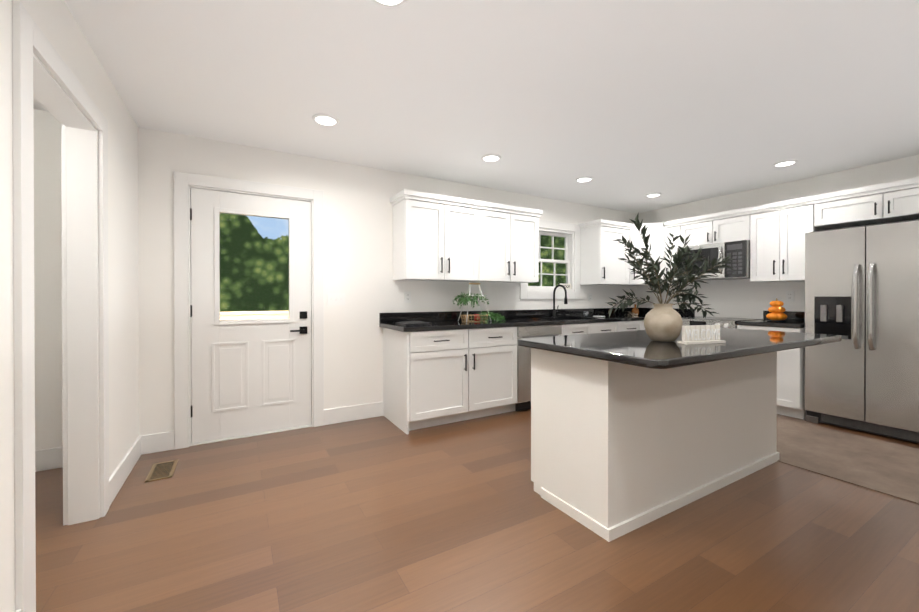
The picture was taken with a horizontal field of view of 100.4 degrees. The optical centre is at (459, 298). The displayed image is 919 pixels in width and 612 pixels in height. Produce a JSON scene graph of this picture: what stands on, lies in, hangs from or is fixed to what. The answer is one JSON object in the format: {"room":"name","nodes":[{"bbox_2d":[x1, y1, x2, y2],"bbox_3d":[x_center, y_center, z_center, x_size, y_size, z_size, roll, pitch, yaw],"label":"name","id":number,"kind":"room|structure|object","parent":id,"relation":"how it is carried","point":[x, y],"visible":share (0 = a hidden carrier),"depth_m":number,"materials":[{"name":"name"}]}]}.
{"room":"kitchen","nodes":[
{"label":"kitchen","id":0,"kind":"room"},
{"bbox_2d":[0,0,138,611],"bbox_3d":[-0.928,-0.047,0.215,0.120,2.430,6.000,0,0,-30],"label":"wall","id":1,"kind":"structure","parent":0,"point":[57,24],"depth_m":1.96,"materials":[{"name":"white paint"}]},
{"bbox_2d":[12,0,108,611],"bbox_3d":[-1.758,0.091,1.647,0.160,2.140,0.980,0,0,-30],"label":"door frame","id":2,"kind":"structure","parent":1,"relation":"attached to","point":[85,319],"depth_m":1.96,"materials":[{"name":"white wood"}]},
{"bbox_2d":[109,435,143,506],"bbox_3d":[-2.160,1.087,2.479,0.016,0.140,0.855,0,0,-30],"label":"baseboard","id":3,"kind":"structure","parent":1,"relation":"attached to","point":[119,476],"depth_m":2.44,"materials":[{"name":"white wood"}]},
{"bbox_2d":[33,109,636,449],"bbox_3d":[-0.379,-0.065,4.071,7.240,2.430,0.120,0,0,-30],"label":"wall","id":4,"kind":"structure","parent":0,"point":[358,239],"depth_m":3.42,"materials":[{"name":"white paint"}]},
{"bbox_2d":[35,447,62,471],"bbox_3d":[-2.914,1.087,2.527,1.000,0.140,0.016,0,0,-30],"label":"baseboard","id":5,"kind":"structure","parent":4,"relation":"attached to","point":[49,458],"depth_m":2.59,"materials":[{"name":"white wood"}]},
{"bbox_2d":[174,171,323,448],"bbox_3d":[-1.745,0.086,3.268,1.100,2.135,0.140,0,0,-30],"label":"door frame","id":6,"kind":"structure","parent":4,"relation":"attached to","point":[183,182],"depth_m":3.03,"materials":[{"name":"white wood"}]},
{"bbox_2d":[190,188,310,442],"bbox_3d":[-1.725,0.131,3.228,0.907,2.014,0.106,0,0,-30],"label":"back door","id":7,"kind":"structure","parent":4,"relation":"in","point":[251,376],"depth_m":3.20,"materials":[{"name":"white wood"}]},
{"bbox_2d":[324,401,382,424],"bbox_3d":[-0.996,1.082,3.640,0.563,0.140,0.016,0,0,-30],"label":"baseboard","id":8,"kind":"structure","parent":4,"relation":"attached to","point":[363,411],"depth_m":3.62,"materials":[{"name":"white wood"}]},
{"bbox_2d":[404,292,410,302],"bbox_3d":[-0.529,-0.019,3.910,0.072,0.115,0.008,0,0,-30],"label":"electrical outlet","id":9,"kind":"object","parent":4,"relation":"attached to","point":[407,297],"visible":1,"depth_m":3.91,"materials":[{"name":"white plastic"}]},
{"bbox_2d":[520,219,579,298],"bbox_3d":[1.148,-0.496,4.944,1.020,0.995,0.140,0,0,-30],"label":"window","id":10,"kind":"structure","parent":4,"relation":"in","point":[568,260],"depth_m":5.03,"materials":[{"name":"white wood"}]},
{"bbox_2d":[560,283,570,288],"bbox_3d":[1.401,-0.168,5.062,0.195,0.074,0.012,0,0,-30],"label":"sign","id":11,"kind":"object","parent":10,"relation":"on","point":[567,286],"visible":0.92,"depth_m":5.07,"materials":[{"name":"white wood"}]},
{"bbox_2d":[588,293,591,300],"bbox_3d":[1.798,-0.025,5.261,0.072,0.115,0.008,0,0,-30],"label":"electrical outlet","id":12,"kind":"object","parent":4,"relation":"attached to","point":[589,296],"visible":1,"depth_m":5.25,"materials":[{"name":"white plastic"}]},
{"bbox_2d":[33,0,918,213],"bbox_3d":[1.157,-1.308,1.419,7.240,0.080,6.240,0,0,-30],"label":"ceiling","id":13,"kind":"structure","parent":0,"point":[627,105],"depth_m":2.28,"materials":[{"name":"white paint"}]},
{"bbox_2d":[312,113,338,125],"bbox_3d":[-0.950,-1.268,2.717,0.183,0.012,0.183,0,0,21],"label":"recessed light","id":14,"kind":"object","parent":13,"relation":"in","point":[325,119],"depth_m":2.70,"materials":[{"name":"white plastic"}]},
{"bbox_2d":[372,0,406,7],"bbox_3d":[-0.296,-1.263,1.571,0.183,0.012,0.183,0,0,-36],"label":"recessed light","id":15,"kind":"object","parent":13,"relation":"in","point":[385,3],"depth_m":1.63,"materials":[{"name":"white plastic"}]},
{"bbox_2d":[481,154,500,161],"bbox_3d":[0.286,-1.271,3.458,0.183,0.012,0.183,0,0,-36],"label":"recessed light","id":16,"kind":"object","parent":13,"relation":"in","point":[488,157],"depth_m":3.43,"materials":[{"name":"white plastic"}]},
{"bbox_2d":[575,176,592,181],"bbox_3d":[1.331,-1.274,4.087,0.183,0.012,0.183,0,0,21],"label":"recessed light","id":17,"kind":"object","parent":13,"relation":"in","point":[581,179],"depth_m":4.07,"materials":[{"name":"white plastic"}]},
{"bbox_2d":[645,193,661,196],"bbox_3d":[2.390,-1.277,4.713,0.183,0.012,0.183,0,0,-36],"label":"recessed light","id":18,"kind":"object","parent":13,"relation":"in","point":[652,194],"depth_m":4.70,"materials":[{"name":"white plastic"}]},
{"bbox_2d":[772,160,797,166],"bbox_3d":[3.060,-1.272,3.599,0.183,0.012,0.183,0,0,-36],"label":"recessed light","id":19,"kind":"object","parent":13,"relation":"in","point":[787,162],"depth_m":3.58,"materials":[{"name":"white plastic"}]},
{"bbox_2d":[35,409,918,611],"bbox_3d":[1.157,1.192,1.431,7.240,0.060,6.240,0,0,-30],"label":"floor","id":20,"kind":"structure","parent":0,"point":[379,514],"depth_m":1.85,"materials":[{"name":"brown wood"}]},
{"bbox_2d":[145,460,177,481],"bbox_3d":[-2.002,1.154,2.580,0.140,0.004,0.300,0,0,-30],"label":"floor vent","id":21,"kind":"object","parent":20,"relation":"in","point":[161,470],"visible":1,"depth_m":2.57,"materials":[{"name":"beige metal"}]},
{"bbox_2d":[383,326,518,433],"bbox_3d":[-0.083,0.713,3.805,1.181,0.876,0.636,0,0,-30],"label":"base cabinet","id":22,"kind":"object","parent":20,"relation":"on","point":[435,378],"depth_m":3.51,"materials":[{"name":"white wood"}]},
{"bbox_2d":[519,324,566,410],"bbox_3d":[0.686,0.711,4.251,0.724,0.876,0.636,0,0,-30],"label":"dishwasher","id":23,"kind":"object","parent":20,"relation":"on","point":[560,329],"depth_m":3.90,"materials":[{"name":"silver metal"}]},
{"bbox_2d":[567,332,582,334],"bbox_3d":[1.341,0.807,4.637,0.912,0.680,0.626,0,0,-30],"label":"base cabinet","id":24,"kind":"object","parent":20,"relation":"on","point":[568,333],"depth_m":4.23,"materials":[{"name":"white wood"}]},
{"bbox_2d":[571,320,644,333],"bbox_3d":[1.981,0.708,5.008,0.720,0.876,0.626,0,0,-30],"label":"base cabinet","id":25,"kind":"object","parent":20,"relation":"on","point":[602,327],"depth_m":4.51,"materials":[{"name":"white wood"}]},
{"bbox_2d":[379,307,650,331],"bbox_3d":[1.106,0.202,4.489,4.008,0.139,0.646,0,0,-30],"label":"countertop","id":26,"kind":"structure","parent":25,"relation":"on","point":[445,320],"depth_m":4.17,"materials":[{"name":"black stone"}]},
{"bbox_2d":[395,321,431,325],"bbox_3d":[-0.432,0.225,3.586,0.260,0.021,0.270,0,0,-30],"label":"tray","id":27,"kind":"object","parent":26,"relation":"on","point":[406,323],"visible":0.96,"depth_m":3.50,"materials":[{"name":"black plastic"}]},
{"bbox_2d":[453,283,505,321],"bbox_3d":[0.207,0.031,4.025,0.578,0.402,0.393,0,0,-30],"label":"stand","id":28,"kind":"object","parent":26,"relation":"on","point":[466,298],"visible":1,"depth_m":3.97,"materials":[{"name":"green plant"}]},
{"bbox_2d":[552,285,567,316],"bbox_3d":[1.265,0.024,4.782,0.094,0.411,0.248,0,0,-30],"label":"faucet","id":29,"kind":"object","parent":26,"relation":"on","point":[565,299],"visible":1,"depth_m":4.83,"materials":[{"name":"black metal"}]},
{"bbox_2d":[583,311,588,316],"bbox_3d":[1.621,0.192,4.910,0.068,0.075,0.068,0,0,-30],"label":"tumbler","id":30,"kind":"object","parent":26,"relation":"on","point":[585,313],"visible":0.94,"depth_m":4.88,"materials":[{"name":"clear glass"}]},
{"bbox_2d":[631,304,638,314],"bbox_3d":[2.486,0.149,5.411,0.100,0.155,0.100,0,0,-30],"label":"bottle","id":31,"kind":"object","parent":26,"relation":"on","point":[635,310],"visible":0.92,"depth_m":5.38,"materials":[{"name":"brown glass"}]},
{"bbox_2d":[651,308,694,316],"bbox_3d":[2.771,0.199,4.967,0.648,0.139,0.200,0,0,-30],"label":"countertop","id":32,"kind":"structure","parent":25,"relation":"on","point":[686,313],"depth_m":5.13,"materials":[{"name":"black stone"}]},
{"bbox_2d":[531,348,778,541],"bbox_3d":[1.360,0.719,2.532,1.828,0.876,0.573,0,0,-30],"label":"kitchen island","id":33,"kind":"object","parent":20,"relation":"on","point":[619,450],"visible":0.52,"depth_m":2.10,"materials":[{"name":"white paint"}]},
{"bbox_2d":[518,328,841,368],"bbox_3d":[1.446,0.261,2.441,2.040,0.039,0.935,0,0,-30],"label":"island countertop","id":34,"kind":"structure","parent":33,"relation":"on","point":[640,348],"depth_m":2.03,"materials":[{"name":"black stone"}]},
{"bbox_2d":[607,212,733,341],"bbox_3d":[1.205,-0.131,2.253,0.785,0.744,0.642,0,0,-30],"label":"vase","id":35,"kind":"object","parent":34,"relation":"on","point":[663,322],"visible":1,"depth_m":2.17,"materials":[{"name":"ceramic"}]},
{"bbox_2d":[677,325,725,344],"bbox_3d":[1.329,0.194,2.104,0.270,0.097,0.064,0,0,-16],"label":"welcome sign","id":36,"kind":"object","parent":34,"relation":"on","point":[700,334],"visible":1,"depth_m":2.09,"materials":[{"name":"white wood"}]},
{"bbox_2d":[681,316,761,328],"bbox_3d":[2.991,0.677,4.539,0.691,0.902,0.756,0,0,-30],"label":"range","id":37,"kind":"object","parent":20,"relation":"on","point":[725,322],"visible":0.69,"depth_m":4.32,"materials":[{"name":"silver metal"}]},
{"bbox_2d":[737,325,805,419],"bbox_3d":[3.348,0.712,3.994,0.627,0.876,0.534,0,0,-30],"label":"base cabinet","id":38,"kind":"object","parent":20,"relation":"on","point":[790,379],"visible":0.19,"depth_m":3.65,"materials":[{"name":"white wood"}]},
{"bbox_2d":[736,311,804,327],"bbox_3d":[3.344,0.204,3.990,0.638,0.139,0.536,0,0,-30],"label":"countertop","id":39,"kind":"structure","parent":38,"relation":"on","point":[798,318],"depth_m":3.99,"materials":[{"name":"black stone"}]},
{"bbox_2d":[761,298,792,321],"bbox_3d":[3.288,0.112,3.969,0.290,0.243,0.290,0,0,-30],"label":"stack","id":40,"kind":"object","parent":39,"relation":"on","point":[776,309],"visible":1,"depth_m":3.93,"materials":[{"name":"orange ceramic"}]},
{"bbox_2d":[776,417,918,503],"bbox_3d":[2.897,1.153,2.834,1.200,0.004,3.880,0,0,-30],"label":"rug","id":41,"kind":"object","parent":20,"relation":"on","point":[887,468],"visible":0.44,"depth_m":2.78,"materials":[{"name":"beige fabric"}]},
{"bbox_2d":[804,220,918,442],"bbox_3d":[3.700,0.258,3.350,0.663,1.790,0.910,0,0,-30],"label":"refrigerator","id":42,"kind":"object","parent":20,"relation":"on","point":[862,291],"visible":0.98,"depth_m":3.26,"materials":[{"name":"silver metal"}]},
{"bbox_2d":[637,155,918,318],"bbox_3d":[4.236,-0.061,3.212,0.120,2.430,6.000,0,0,-30],"label":"wall","id":43,"kind":"structure","parent":0,"point":[739,298],"depth_m":4.44,"materials":[{"name":"white paint"}]},
{"bbox_2d":[628,222,666,284],"bbox_3d":[2.573,-0.580,5.305,0.648,0.770,0.701,0,0,-30],"label":"upper cabinet","id":44,"kind":"object","parent":43,"relation":"attached to","point":[657,231],"depth_m":5.08,"materials":[{"name":"white wood"}]},
{"bbox_2d":[667,221,693,284],"bbox_3d":[2.867,-0.579,5.051,0.395,0.770,0.261,0,0,-30],"label":"upper cabinet","id":45,"kind":"object","parent":43,"relation":"attached to","point":[673,227],"depth_m":4.95,"materials":[{"name":"white wood"}]},
{"bbox_2d":[679,209,750,246],"bbox_3d":[3.147,-0.807,4.622,0.339,0.310,0.762,0,0,-30],"label":"upper cabinet","id":46,"kind":"object","parent":43,"relation":"attached to","point":[728,227],"depth_m":4.48,"materials":[{"name":"white wood"}]},
{"bbox_2d":[677,240,749,280],"bbox_3d":[3.084,-0.444,4.588,0.480,0.412,0.756,0,0,-30],"label":"over-the-range microwave","id":47,"kind":"object","parent":46,"relation":"attached to","point":[738,252],"visible":0.67,"depth_m":4.34,"materials":[{"name":"silver metal"}]},
{"bbox_2d":[750,201,827,281],"bbox_3d":[3.474,-0.574,4.061,0.339,0.770,0.538,0,0,-30],"label":"upper cabinet","id":48,"kind":"object","parent":43,"relation":"attached to","point":[774,233],"depth_m":3.97,"materials":[{"name":"white wood"}]},
{"bbox_2d":[786,291,793,301],"bbox_3d":[3.603,-0.030,4.174,0.008,0.115,0.072,0,0,-30],"label":"electrical outlet","id":49,"kind":"object","parent":43,"relation":"attached to","point":[789,296],"visible":1,"depth_m":4.17,"materials":[{"name":"white plastic"}]},
{"bbox_2d":[815,189,874,228],"bbox_3d":[3.741,-0.833,3.600,0.339,0.249,0.526,0,0,-30],"label":"upper cabinet","id":50,"kind":"object","parent":43,"relation":"attached to","point":[845,210],"depth_m":3.57,"materials":[{"name":"white wood"}]},
{"bbox_2d":[871,181,918,223],"bbox_3d":[3.944,-0.831,3.250,0.339,0.249,0.526,0,0,-30],"label":"upper cabinet","id":51,"kind":"object","parent":43,"relation":"attached to","point":[895,203],"depth_m":3.29,"materials":[{"name":"white wood"}]},
{"label":"outside","id":52,"kind":"structure","parent":0,"visible":0},
{"bbox_2d":[220,213,565,311],"bbox_3d":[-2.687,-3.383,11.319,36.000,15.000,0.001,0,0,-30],"label":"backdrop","id":53,"kind":"structure","parent":52,"point":[230,239],"depth_m":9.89,"materials":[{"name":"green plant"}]},
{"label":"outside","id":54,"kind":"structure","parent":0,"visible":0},
{"bbox_2d":[220,310,288,319],"bbox_3d":[-1.976,0.750,4.137,6.000,1.200,1.570,0,0,-30],"label":"rail","id":55,"kind":"object","parent":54,"point":[237,315],"depth_m":4.61,"materials":[{"name":"white wood"}]}
]}

